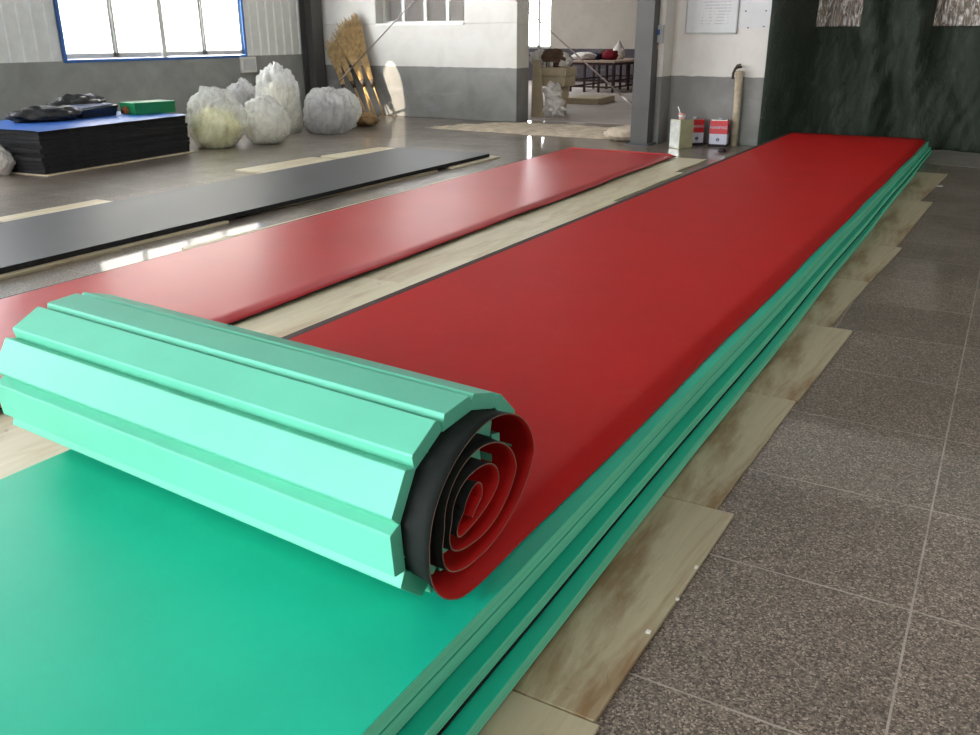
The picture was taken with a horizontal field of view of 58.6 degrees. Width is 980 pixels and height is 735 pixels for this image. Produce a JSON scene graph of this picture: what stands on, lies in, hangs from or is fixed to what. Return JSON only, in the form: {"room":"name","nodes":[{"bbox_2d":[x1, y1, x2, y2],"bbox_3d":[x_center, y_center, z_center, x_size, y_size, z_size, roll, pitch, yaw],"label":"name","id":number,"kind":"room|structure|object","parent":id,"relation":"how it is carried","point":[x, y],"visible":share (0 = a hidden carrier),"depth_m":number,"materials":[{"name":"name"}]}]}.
{"room":"factory workshop","nodes":[
{"label":"factory workshop","id":0,"kind":"room"},
{"bbox_2d":[0,0,305,126],"bbox_3d":[-8.665,-4.265,8.278,0.250,5.000,21.400,11,24,28],"label":"wall","id":1,"kind":"structure","parent":0,"point":[33,70],"depth_m":13.79,"materials":[{"name":"paint"}]},
{"bbox_2d":[53,0,247,62],"bbox_3d":[-5.279,-6.170,13.672,0.115,2.565,3.650,11,24,28],"label":"window","id":2,"kind":"structure","parent":1,"relation":"in","point":[162,52],"depth_m":13.92,"materials":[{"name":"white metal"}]},
{"bbox_2d":[239,57,256,72],"bbox_3d":[-4.310,-5.405,15.597,0.068,0.263,0.358,11,24,28],"label":"box","id":3,"kind":"object","parent":1,"relation":"attached to","point":[247,64],"visible":1,"depth_m":15.55,"materials":[{"name":"white metal"}]},
{"bbox_2d":[58,0,529,121],"bbox_3d":[-6.365,-8.110,18.330,23.000,5.000,0.450,11,24,28],"label":"wall","id":4,"kind":"structure","parent":0,"point":[477,69],"depth_m":16.10,"materials":[{"name":"white paint"}]},
{"bbox_2d":[376,0,464,25],"bbox_3d":[-1.212,-6.834,15.525,1.900,1.405,0.300,11,24,28],"label":"window","id":5,"kind":"structure","parent":4,"relation":"in","point":[404,21],"depth_m":15.77,"materials":[{"name":"white metal"}]},
{"bbox_2d":[0,80,979,734],"bbox_3d":[-3.361,-3.973,14.759,33.000,0.206,37.000,11,24,28],"label":"floor","id":6,"kind":"structure","parent":0,"point":[840,593],"depth_m":2.93,"materials":[{"name":"stone"}]},
{"bbox_2d":[0,145,15,175],"bbox_3d":[-5.415,-2.314,9.625,0.362,0.383,0.288,11,24,28],"label":"plastic bag","id":7,"kind":"object","parent":6,"relation":"on","point":[7,162],"visible":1,"depth_m":9.59,"materials":[{"name":"white plastic"}]},
{"bbox_2d":[0,410,69,478],"bbox_3d":[-2.606,0.561,2.594,1.660,0.012,2.450,11,24,28],"label":"board","id":8,"kind":"object","parent":6,"relation":"on","point":[20,448],"visible":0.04,"depth_m":3.25,"materials":[{"name":"beige wood"}]},
{"bbox_2d":[0,199,111,222],"bbox_3d":[-3.688,-1.345,7.579,0.541,0.020,1.062,11,24,28],"label":"board","id":9,"kind":"object","parent":6,"relation":"on","point":[96,201],"visible":0.31,"depth_m":7.61,"materials":[{"name":"beige wood"}]},
{"bbox_2d":[0,247,121,280],"bbox_3d":[-3.479,-0.501,5.365,0.586,0.022,2.523,11,24,28],"label":"board","id":10,"kind":"object","parent":6,"relation":"on","point":[53,264],"visible":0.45,"depth_m":5.87,"materials":[{"name":"beige wood"}]},
{"bbox_2d":[11,151,194,175],"bbox_3d":[-5.056,-2.584,10.844,1.500,0.012,2.310,9,23,23],"label":"board","id":11,"kind":"object","parent":6,"relation":"on","point":[188,151],"visible":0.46,"depth_m":10.20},
{"bbox_2d":[11,148,189,174],"bbox_3d":[-5.066,-2.605,10.820,1.429,0.044,2.255,9,23,23],"label":"foam mat","id":12,"kind":"object","parent":11,"relation":"on","point":[65,169],"visible":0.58,"depth_m":10.20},
{"bbox_2d":[14,144,189,170],"bbox_3d":[-5.058,-2.646,10.800,1.427,0.044,2.246,9,23,23],"label":"foam mat","id":13,"kind":"object","parent":12,"relation":"on","point":[90,161],"visible":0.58,"depth_m":10.19,"materials":[{"name":"black rubber"}]},
{"bbox_2d":[15,141,189,166],"bbox_3d":[-5.069,-2.689,10.785,1.466,0.044,2.263,9,23,23],"label":"foam mat","id":14,"kind":"object","parent":13,"relation":"on","point":[128,151],"visible":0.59,"depth_m":10.21,"materials":[{"name":"black rubber"}]},
{"bbox_2d":[12,137,189,161],"bbox_3d":[-5.083,-2.741,10.795,1.454,0.044,2.293,9,23,23],"label":"foam mat","id":15,"kind":"object","parent":14,"relation":"on","point":[21,158],"visible":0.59,"depth_m":10.14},
{"bbox_2d":[10,134,187,157],"bbox_3d":[-5.069,-2.782,10.773,1.440,0.044,2.215,9,23,23],"label":"foam mat","id":16,"kind":"object","parent":15,"relation":"on","point":[114,145],"visible":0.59,"depth_m":10.20,"materials":[{"name":"black rubber"}]},
{"bbox_2d":[2,130,187,153],"bbox_3d":[-5.077,-2.820,10.744,1.434,0.044,2.276,9,23,23],"label":"foam mat","id":17,"kind":"object","parent":16,"relation":"on","point":[10,149],"visible":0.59,"depth_m":10.05,"materials":[{"name":"black rubber"}]},
{"bbox_2d":[0,127,187,148],"bbox_3d":[-5.053,-2.860,10.723,1.428,0.044,2.224,9,23,23],"label":"foam mat","id":18,"kind":"object","parent":17,"relation":"on","point":[108,138],"visible":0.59,"depth_m":10.09,"materials":[{"name":"black rubber"}]},
{"bbox_2d":[0,123,187,144],"bbox_3d":[-5.062,-2.902,10.705,1.441,0.044,2.268,9,23,23],"label":"foam mat","id":19,"kind":"object","parent":18,"relation":"on","point":[91,136],"visible":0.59,"depth_m":10.03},
{"bbox_2d":[0,119,184,140],"bbox_3d":[-5.085,-2.947,10.694,1.460,0.044,2.228,9,23,23],"label":"foam mat","id":20,"kind":"object","parent":19,"relation":"on","point":[72,134],"visible":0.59,"depth_m":10.03,"materials":[{"name":"rubber"}]},
{"bbox_2d":[0,115,184,135],"bbox_3d":[-5.086,-2.994,10.689,1.462,0.044,2.238,9,23,23],"label":"foam mat","id":21,"kind":"object","parent":20,"relation":"on","point":[78,129],"visible":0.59,"depth_m":10.00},
{"bbox_2d":[0,111,186,131],"bbox_3d":[-5.056,-3.014,10.644,1.470,0.015,2.270,9,23,23],"label":"plastic sheet","id":22,"kind":"object","parent":21,"relation":"on","point":[4,124],"visible":0.66,"depth_m":10.29,"materials":[{"name":"blue plastic"}]},
{"bbox_2d":[4,105,81,122],"bbox_3d":[-5.302,-3.031,10.427,0.432,0.197,0.882,19,28,41],"label":"crumpled bag","id":23,"kind":"object","parent":22,"relation":"on","point":[35,113],"visible":0.99,"depth_m":10.30,"materials":[{"name":"black plastic"}]},
{"bbox_2d":[46,93,105,105],"bbox_3d":[-5.245,-3.345,11.122,0.758,0.288,0.483,-16,26,-35],"label":"crumpled bag","id":24,"kind":"object","parent":22,"relation":"on","point":[67,99],"visible":0.48,"depth_m":10.98,"materials":[{"name":"black plastic"}]},
{"bbox_2d":[66,102,117,118],"bbox_3d":[-5.059,-3.247,11.004,0.416,0.164,0.600,8,22,21],"label":"plastic tray","id":25,"kind":"object","parent":22,"relation":"on","point":[101,109],"visible":0.6,"depth_m":10.92,"materials":[{"name":"blue plastic"}]},
{"bbox_2d":[121,106,129,113],"bbox_3d":[-4.682,-3.369,11.385,0.211,0.137,0.253,11,24,28],"label":"net bag","id":26,"kind":"object","parent":22,"relation":"on","point":[125,110],"visible":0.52,"depth_m":11.29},
{"bbox_2d":[119,99,175,114],"bbox_3d":[-4.501,-3.428,11.503,0.370,0.145,0.588,16,26,36],"label":"carton","id":27,"kind":"object","parent":22,"relation":"on","point":[145,106],"visible":1,"depth_m":11.37,"materials":[{"name":"green cardboard"}]},
{"bbox_2d":[115,221,228,248],"bbox_3d":[-2.619,-1.069,6.850,0.490,0.020,1.070,11,24,28],"label":"board","id":28,"kind":"object","parent":6,"relation":"on","point":[211,225],"visible":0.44,"depth_m":6.72,"materials":[{"name":"beige wood"}]},
{"bbox_2d":[0,276,409,409],"bbox_3d":[-1.402,-0.195,4.564,1.640,0.014,2.390,11,24,28],"label":"board","id":29,"kind":"object","parent":6,"relation":"on","point":[298,314],"visible":0.06,"depth_m":4.93,"materials":[{"name":"beige wood"}]},
{"bbox_2d":[186,99,245,147],"bbox_3d":[-3.716,-3.411,11.894,0.909,0.813,0.750,11,24,28],"label":"plastic bag","id":30,"kind":"object","parent":6,"relation":"on","point":[213,127],"visible":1,"depth_m":11.77,"materials":[{"name":"white plastic"}]},
{"bbox_2d":[224,78,260,122],"bbox_3d":[-4.046,-4.344,14.367,0.762,0.790,0.579,11,24,28],"label":"plastic bag","id":31,"kind":"object","parent":6,"relation":"on","point":[242,94],"visible":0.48,"depth_m":14.19,"materials":[{"name":"white plastic"}]},
{"bbox_2d":[240,95,290,144],"bbox_3d":[-3.156,-3.485,12.286,0.719,0.668,0.650,11,24,28],"label":"plastic bag","id":32,"kind":"object","parent":6,"relation":"on","point":[267,121],"visible":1,"depth_m":12.09,"materials":[{"name":"white plastic"}]},
{"bbox_2d":[256,73,302,132],"bbox_3d":[-3.292,-4.181,13.538,0.750,1.079,0.674,11,24,28],"label":"plastic bag","id":33,"kind":"object","parent":6,"relation":"on","point":[284,95],"visible":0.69,"depth_m":13.40,"materials":[{"name":"white plastic"}]},
{"bbox_2d":[234,157,334,173],"bbox_3d":[-2.221,-2.353,10.210,0.808,0.020,1.288,11,24,28],"label":"board","id":34,"kind":"object","parent":6,"relation":"on","point":[260,169],"visible":0.5,"depth_m":10.19,"materials":[{"name":"beige wood"}]},
{"bbox_2d":[298,0,326,112],"bbox_3d":[-3.392,-7.334,16.282,0.400,5.000,0.400,11,24,28],"label":"steel column","id":35,"kind":"structure","parent":6,"relation":"on","point":[310,11],"depth_m":16.70,"materials":[{"name":"grey metal"}]},
{"bbox_2d":[332,0,414,87],"bbox_3d":[-0.440,-6.421,13.457,7.153,4.522,0.040,18,27,39],"label":"rod","id":36,"kind":"object","parent":35,"relation":"attached to","point":[414,0],"visible":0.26,"depth_m":15.28,"materials":[{"name":"grey metal"}]},
{"bbox_2d":[302,86,356,134],"bbox_3d":[-2.531,-4.012,13.618,0.950,0.699,0.678,11,24,28],"label":"plastic bag","id":37,"kind":"object","parent":6,"relation":"on","point":[330,115],"visible":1,"depth_m":13.43,"materials":[{"name":"white plastic"}]},
{"bbox_2d":[325,39,345,87],"bbox_3d":[-2.841,-5.517,16.623,0.156,1.373,0.836,-18,27,-38],"label":"broom","id":38,"kind":"object","parent":6,"relation":"on","point":[334,58],"visible":0.76,"depth_m":16.54,"materials":[{"name":"brown wood"}]},
{"bbox_2d":[245,170,437,215],"bbox_3d":[-1.499,-1.787,8.724,0.429,0.020,2.927,11,24,28],"label":"board","id":39,"kind":"object","parent":6,"relation":"on","point":[433,171],"visible":0.25,"depth_m":8.98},
{"bbox_2d":[324,34,365,112],"bbox_3d":[-2.713,-5.573,16.582,1.033,1.508,0.137,14,25,33],"label":"broom","id":40,"kind":"object","parent":6,"relation":"on","point":[342,58],"visible":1,"depth_m":16.50,"materials":[{"name":"brown wood"}]},
{"bbox_2d":[337,87,361,125],"bbox_3d":[-2.407,-4.248,14.302,0.679,0.651,0.515,11,24,28],"label":"plastic bag","id":41,"kind":"object","parent":6,"relation":"on","point":[355,102],"visible":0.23,"depth_m":14.14,"materials":[{"name":"white plastic"}]},
{"bbox_2d":[336,14,371,112],"bbox_3d":[-2.501,-5.655,16.371,0.166,1.808,0.977,-19,28,-40],"label":"broom","id":42,"kind":"object","parent":6,"relation":"on","point":[354,40],"visible":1,"depth_m":16.25,"materials":[{"name":"brown wood"}]},
{"bbox_2d":[332,23,377,117],"bbox_3d":[-2.490,-5.573,16.322,0.165,1.695,1.320,-19,28,-40],"label":"broom","id":43,"kind":"object","parent":6,"relation":"on","point":[349,51],"visible":0.98,"depth_m":16.26,"materials":[{"name":"brown wood"}]},
{"bbox_2d":[321,147,392,158],"bbox_3d":[-1.532,-2.760,11.271,0.748,0.020,1.102,11,24,28],"label":"board","id":44,"kind":"object","parent":6,"relation":"on","point":[364,151],"visible":0.46,"depth_m":11.20,"materials":[{"name":"beige wood"}]},
{"bbox_2d":[0,147,488,273],"bbox_3d":[-2.672,-1.407,7.646,1.365,0.040,8.606,11,24,27],"label":"foam mat","id":45,"kind":"object","parent":44,"relation":"on","point":[27,242],"visible":1,"depth_m":7.63,"materials":[{"name":"grey plastic"}]},
{"bbox_2d":[343,13,384,116],"bbox_3d":[-2.343,-5.650,16.311,0.996,1.840,0.137,15,26,34],"label":"broom","id":46,"kind":"object","parent":6,"relation":"on","point":[360,36],"visible":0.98,"depth_m":16.21,"materials":[{"name":"brown wood"}]},
{"bbox_2d":[356,112,379,126],"bbox_3d":[-2.086,-4.176,14.698,0.530,0.226,0.400,11,24,28],"label":"sack","id":47,"kind":"object","parent":6,"relation":"on","point":[367,119],"visible":0.77,"depth_m":14.57,"materials":[{"name":"brown fabric"}]},
{"bbox_2d":[182,203,558,284],"bbox_3d":[-0.641,-0.961,6.568,2.460,0.012,2.067,11,24,28],"label":"board","id":48,"kind":"object","parent":6,"relation":"on","point":[416,268],"visible":0.33,"depth_m":6.23,"materials":[{"name":"beige wood"}]},
{"bbox_2d":[0,148,675,408],"bbox_3d":[-1.010,-1.001,6.582,1.464,0.048,11.096,11,24,27],"label":"mat","id":49,"kind":"object","parent":48,"relation":"on","point":[228,281],"visible":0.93,"depth_m":6.18,"materials":[{"name":"red plastic"}]},
{"bbox_2d":[445,156,499,168],"bbox_3d":[-0.335,-2.496,10.573,0.471,0.020,1.084,11,24,28],"label":"board","id":50,"kind":"object","parent":6,"relation":"on","point":[489,158],"visible":0.44,"depth_m":10.41,"materials":[{"name":"beige wood"}]},
{"bbox_2d":[360,184,617,224],"bbox_3d":[0.001,-1.507,7.989,2.054,0.014,1.194,11,24,28],"label":"board","id":51,"kind":"object","parent":6,"relation":"on","point":[565,210],"visible":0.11,"depth_m":7.59,"materials":[{"name":"beige wood"}]},
{"bbox_2d":[429,122,611,138],"bbox_3d":[0.262,-3.967,14.397,5.099,0.078,2.074,11,24,28],"label":"strip","id":52,"kind":"object","parent":6,"relation":"on","point":[523,128],"visible":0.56,"depth_m":13.92,"materials":[{"name":"concrete"}]},
{"bbox_2d":[531,60,543,116],"bbox_3d":[0.856,-5.170,16.193,0.225,1.000,0.490,-4,21,-10],"label":"panel","id":53,"kind":"object","parent":6,"relation":"on","point":[537,106],"visible":1,"depth_m":16.19,"materials":[{"name":"beige wood"}]},
{"bbox_2d":[477,691,598,734],"bbox_3d":[-0.664,0.997,1.442,1.054,0.012,1.846,11,24,28],"label":"board","id":54,"kind":"object","parent":6,"relation":"on","point":[518,714],"visible":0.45,"depth_m":1.96,"materials":[{"name":"beige wood"}]},
{"bbox_2d":[441,150,931,734],"bbox_3d":[1.455,-0.734,5.877,1.681,0.044,13.820,11,24,28],"label":"foam mat","id":55,"kind":"object","parent":54,"relation":"on","point":[479,709],"visible":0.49,"depth_m":2.53,"materials":[{"name":"green plastic"}]},
{"bbox_2d":[396,147,930,734],"bbox_3d":[1.427,-0.774,5.855,1.647,0.046,13.780,11,24,28],"label":"foam mat","id":56,"kind":"object","parent":55,"relation":"on","point":[450,698],"visible":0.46,"depth_m":2.48,"materials":[{"name":"green plastic"}]},
{"bbox_2d":[379,146,927,734],"bbox_3d":[1.353,-0.785,5.754,1.637,0.044,13.550,11,24,28],"label":"foam mat","id":57,"kind":"object","parent":56,"relation":"on","point":[442,675],"visible":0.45,"depth_m":2.45,"materials":[{"name":"green plastic"}]},
{"bbox_2d":[0,141,927,734],"bbox_3d":[1.340,-0.819,5.718,1.637,0.045,13.500,11,24,28],"label":"foam mat","id":58,"kind":"object","parent":57,"relation":"on","point":[130,604],"visible":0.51,"depth_m":2.04,"materials":[{"name":"rubber"}]},
{"bbox_2d":[0,132,925,599],"bbox_3d":[1.881,-1.432,6.612,1.763,0.458,10.882,11,24,28],"label":"mat","id":59,"kind":"object","parent":58,"relation":"on","point":[411,438],"visible":1,"depth_m":2.63,"materials":[{"name":"red plastic"}]},
{"bbox_2d":[542,96,566,117],"bbox_3d":[1.197,-4.813,16.114,0.460,0.394,0.395,6,22,15],"label":"pile","id":60,"kind":"object","parent":6,"relation":"on","point":[552,108],"visible":1,"depth_m":16.04,"materials":[{"name":"white fabric"}]},
{"bbox_2d":[542,81,562,99],"bbox_3d":[1.152,-5.098,16.092,0.373,0.342,0.380,11,24,28],"label":"pile","id":61,"kind":"object","parent":60,"relation":"on","point":[553,89],"visible":0.98,"depth_m":16.00,"materials":[{"name":"white plastic"}]},
{"bbox_2d":[545,98,566,113],"bbox_3d":[1.264,-5.013,16.761,0.230,0.299,0.500,11,24,28],"label":"foam block","id":62,"kind":"object","parent":6,"relation":"on","point":[565,99],"visible":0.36,"depth_m":16.85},
{"bbox_2d":[545,86,568,97],"bbox_3d":[1.281,-5.253,16.658,0.272,0.218,0.500,11,24,28],"label":"foam block","id":63,"kind":"object","parent":62,"relation":"on","point":[565,94],"visible":0.32,"depth_m":16.66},
{"bbox_2d":[542,76,574,86],"bbox_3d":[1.289,-5.438,16.583,0.501,0.178,0.500,11,24,28],"label":"foam block","id":64,"kind":"object","parent":63,"relation":"on","point":[569,80],"visible":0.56,"depth_m":16.39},
{"bbox_2d":[541,67,576,76],"bbox_3d":[1.301,-5.590,16.505,0.521,0.158,0.520,11,24,28],"label":"foam block","id":65,"kind":"object","parent":64,"relation":"on","point":[545,71],"visible":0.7,"depth_m":16.30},
{"bbox_2d":[541,48,565,66],"bbox_3d":[1.198,-5.856,16.514,0.488,0.336,0.452,-2,21,-5],"label":"heap","id":66,"kind":"object","parent":65,"relation":"on","point":[555,55],"visible":0.86,"depth_m":16.37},
{"bbox_2d":[529,48,543,66],"bbox_3d":[0.954,-5.912,16.669,0.413,0.331,0.407,-18,27,-39],"label":"plastic bag","id":67,"kind":"object","parent":66,"relation":"on","point":[536,55],"visible":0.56,"depth_m":16.56,"materials":[{"name":"white plastic"}]},
{"bbox_2d":[558,52,572,66],"bbox_3d":[1.379,-5.815,16.491,0.360,0.275,0.363,0,21,-1],"label":"heap","id":68,"kind":"object","parent":65,"relation":"on","point":[568,61],"visible":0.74,"depth_m":16.39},
{"bbox_2d":[431,168,682,200],"bbox_3d":[0.756,-2.016,9.321,2.021,0.012,2.011,11,24,28],"label":"board","id":69,"kind":"object","parent":6,"relation":"on","point":[623,186],"visible":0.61,"depth_m":8.90,"materials":[{"name":"beige wood"}]},
{"bbox_2d":[567,95,614,104],"bbox_3d":[2.262,-6.006,19.592,0.750,0.130,1.200,9,23,23],"label":"foam block","id":70,"kind":"object","parent":6,"relation":"on","point":[581,99],"visible":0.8,"depth_m":19.18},
{"bbox_2d":[569,58,633,92],"bbox_3d":[3.409,-8.076,24.088,1.252,0.785,3.060,11,24,28],"label":"work table","id":71,"kind":"object","parent":6,"relation":"on","point":[625,61],"visible":0.56,"depth_m":23.02,"materials":[{"name":"brown metal"}]},
{"bbox_2d":[572,52,596,59],"bbox_3d":[2.529,-8.431,23.630,0.771,0.208,0.643,11,24,28],"label":"cloth bundle","id":72,"kind":"object","parent":71,"relation":"on","point":[584,55],"visible":0.94,"depth_m":23.41,"materials":[{"name":"white fabric"}]},
{"bbox_2d":[592,52,601,59],"bbox_3d":[2.887,-8.434,23.670,0.299,0.185,0.440,11,24,28],"label":"cloth bundle","id":73,"kind":"object","parent":71,"relation":"on","point":[599,56],"visible":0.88,"depth_m":23.55,"materials":[{"name":"blue fabric"}]},
{"bbox_2d":[602,49,618,59],"bbox_3d":[3.227,-8.402,23.465,0.429,0.271,0.453,11,24,28],"label":"cloth bundle","id":74,"kind":"object","parent":71,"relation":"on","point":[609,54],"visible":0.99,"depth_m":23.33,"materials":[{"name":"red fabric"}]},
{"bbox_2d":[613,39,624,58],"bbox_3d":[3.602,-8.861,24.305,0.369,0.528,0.382,11,24,28],"label":"plastic bag","id":75,"kind":"object","parent":71,"relation":"on","point":[621,51],"visible":0.7,"depth_m":24.20,"materials":[{"name":"white plastic"}]},
{"bbox_2d":[604,125,630,140],"bbox_3d":[1.950,-3.399,12.650,0.646,0.219,0.507,11,24,28],"label":"heap","id":76,"kind":"object","parent":6,"relation":"on","point":[619,133],"visible":0.61,"depth_m":12.53,"materials":[{"name":"concrete"}]},
{"bbox_2d":[512,496,733,722],"bbox_3d":[0.062,0.545,2.619,1.054,0.013,1.054,11,24,28],"label":"board","id":77,"kind":"object","parent":6,"relation":"on","point":[585,663],"visible":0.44,"depth_m":2.33,"materials":[{"name":"beige wood"}]},
{"bbox_2d":[627,64,632,89],"bbox_3d":[4.432,-8.238,24.508,0.418,0.785,2.060,11,24,28],"label":"work table","id":78,"kind":"object","parent":6,"relation":"on","point":[628,74],"visible":0.08,"depth_m":23.78,"materials":[{"name":"brown metal"}]},
{"bbox_2d":[625,0,660,145],"bbox_3d":[2.120,-5.479,11.389,0.347,5.000,0.347,11,24,28],"label":"steel column","id":79,"kind":"structure","parent":6,"relation":"on","point":[648,11],"depth_m":11.85,"materials":[{"name":"grey metal"}]},
{"bbox_2d":[515,0,631,105],"bbox_3d":[-0.503,-6.488,13.492,6.774,4.421,0.040,18,27,39],"label":"rod","id":80,"kind":"object","parent":79,"relation":"attached to","point":[599,75],"visible":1,"depth_m":12.52,"materials":[{"name":"grey metal"}]},
{"bbox_2d":[642,157,706,171],"bbox_3d":[2.105,-2.400,10.316,0.575,0.014,1.164,11,24,28],"label":"board","id":81,"kind":"object","parent":6,"relation":"on","point":[675,164],"visible":0.55,"depth_m":10.24,"materials":[{"name":"beige wood"}]},
{"bbox_2d":[669,118,693,148],"bbox_3d":[2.580,-3.159,11.793,0.244,0.376,0.203,-13,24,-30],"label":"tin box","id":82,"kind":"object","parent":6,"relation":"on","point":[681,130],"visible":0.91,"depth_m":11.72,"materials":[{"name":"beige metal"}]},
{"bbox_2d":[678,106,685,118],"bbox_3d":[2.569,-3.405,11.680,0.099,0.163,0.102,-10,23,-24],"label":"cup","id":83,"kind":"object","parent":82,"relation":"on","point":[681,115],"visible":1,"depth_m":11.66,"materials":[{"name":"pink plastic"}]},
{"bbox_2d":[688,117,704,145],"bbox_3d":[2.825,-3.278,12.105,0.200,0.375,0.203,-5,21,-12],"label":"paint can","id":84,"kind":"object","parent":6,"relation":"on","point":[698,130],"visible":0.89,"depth_m":12.02,"materials":[{"name":"metal"}]},
{"bbox_2d":[708,118,729,146],"bbox_3d":[3.127,-3.209,11.923,0.235,0.375,0.173,8,22,21],"label":"paint can","id":85,"kind":"object","parent":6,"relation":"on","point":[719,128],"visible":1,"depth_m":11.85,"materials":[{"name":"metal"}]},
{"bbox_2d":[662,391,795,508],"bbox_3d":[0.576,0.216,3.478,1.028,0.012,1.042,11,24,28],"label":"board","id":86,"kind":"object","parent":6,"relation":"on","point":[719,463],"visible":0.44,"depth_m":3.22,"materials":[{"name":"beige wood"}]},
{"bbox_2d":[730,64,742,145],"bbox_3d":[3.334,-3.558,11.860,0.156,1.072,0.123,11,24,28],"label":"standpipe","id":87,"kind":"object","parent":6,"relation":"on","point":[739,74],"visible":1,"depth_m":11.81,"materials":[{"name":"plastic"}]},
{"bbox_2d":[731,64,741,78],"bbox_3d":[3.312,-3.972,11.714,0.109,0.195,0.123,11,24,28],"label":"tap","id":88,"kind":"object","parent":87,"relation":"on","point":[738,75],"depth_m":11.68,"materials":[{"name":"metal"}]},
{"bbox_2d":[746,323,852,402],"bbox_3d":[1.134,-0.112,4.332,1.083,0.013,1.090,11,24,28],"label":"board","id":89,"kind":"object","parent":6,"relation":"on","point":[806,352],"visible":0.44,"depth_m":4.09,"materials":[{"name":"beige wood"}]},
{"bbox_2d":[799,278,868,326],"bbox_3d":[1.640,-0.450,5.216,1.016,0.012,1.046,11,24,28],"label":"board","id":90,"kind":"object","parent":6,"relation":"on","point":[839,293],"visible":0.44,"depth_m":5.01,"materials":[{"name":"beige wood"}]},
{"bbox_2d":[833,243,901,283],"bbox_3d":[2.206,-0.779,6.071,1.084,0.013,1.096,11,24,28],"label":"board","id":91,"kind":"object","parent":6,"relation":"on","point":[867,261],"visible":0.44,"depth_m":5.85,"materials":[{"name":"beige wood"}]},
{"bbox_2d":[862,199,932,246],"bbox_3d":[3.018,-1.272,7.359,1.114,0.012,2.093,11,24,28],"label":"board","id":92,"kind":"object","parent":6,"relation":"on","point":[901,216],"visible":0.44,"depth_m":7.09,"materials":[{"name":"beige wood"}]},
{"bbox_2d":[896,172,947,200],"bbox_3d":[4.023,-1.899,8.993,1.110,0.013,1.935,11,24,28],"label":"board","id":93,"kind":"object","parent":6,"relation":"on","point":[921,184],"visible":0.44,"depth_m":8.80,"materials":[{"name":"beige wood"}]},
{"bbox_2d":[389,0,636,82],"bbox_3d":[0.584,-12.038,28.574,24.100,5.000,0.300,11,24,28],"label":"wall","id":94,"kind":"structure","parent":0,"point":[592,26],"depth_m":27.52,"materials":[{"name":"white paint"}]},
{"bbox_2d":[529,0,551,47],"bbox_3d":[1.566,-11.550,28.131,1.044,2.400,0.060,11,24,28],"label":"window","id":95,"kind":"structure","parent":94,"relation":"in","point":[539,1],"depth_m":28.27,"materials":[{"name":"white metal"}]},
{"bbox_2d":[652,0,768,145],"bbox_3d":[2.938,-5.494,11.424,1.615,5.000,0.670,11,24,28],"label":"wall","id":96,"kind":"structure","parent":0,"point":[694,71],"depth_m":11.97,"materials":[{"name":"white paint"}]},
{"bbox_2d":[657,0,664,42],"bbox_3d":[2.255,-5.785,11.272,0.160,3.000,0.076,11,24,28],"label":"electric meter","id":97,"kind":"object","parent":96,"relation":"attached to","point":[660,32],"visible":0.59,"depth_m":11.71,"materials":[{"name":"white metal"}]},
{"bbox_2d":[684,0,739,33],"bbox_3d":[2.975,-4.795,11.694,0.714,0.620,0.026,11,24,28],"label":"poster","id":98,"kind":"object","parent":96,"relation":"attached to","point":[702,16],"visible":1,"depth_m":11.72,"materials":[{"name":"white paper"}]},
{"bbox_2d":[738,0,771,27],"bbox_3d":[3.481,-4.666,11.435,0.425,0.425,0.016,11,24,28],"label":"notice sheet","id":99,"kind":"object","parent":96,"relation":"attached to","point":[753,13],"visible":1,"depth_m":11.45,"materials":[{"name":"white paper"}]},
{"bbox_3d":[7.392,-6.485,8.527,8.430,1.100,0.300,11,24,28],"label":"trim","id":100,"kind":"structure","parent":0,"visible":0},
{"bbox_2d":[757,0,979,153],"bbox_3d":[7.211,-4.556,9.912,7.575,4.297,0.886,10,23,25],"label":"curtain","id":101,"kind":"object","parent":100,"relation":"hanging from","point":[881,68],"visible":0.94,"depth_m":11.47,"materials":[{"name":"green fabric"}]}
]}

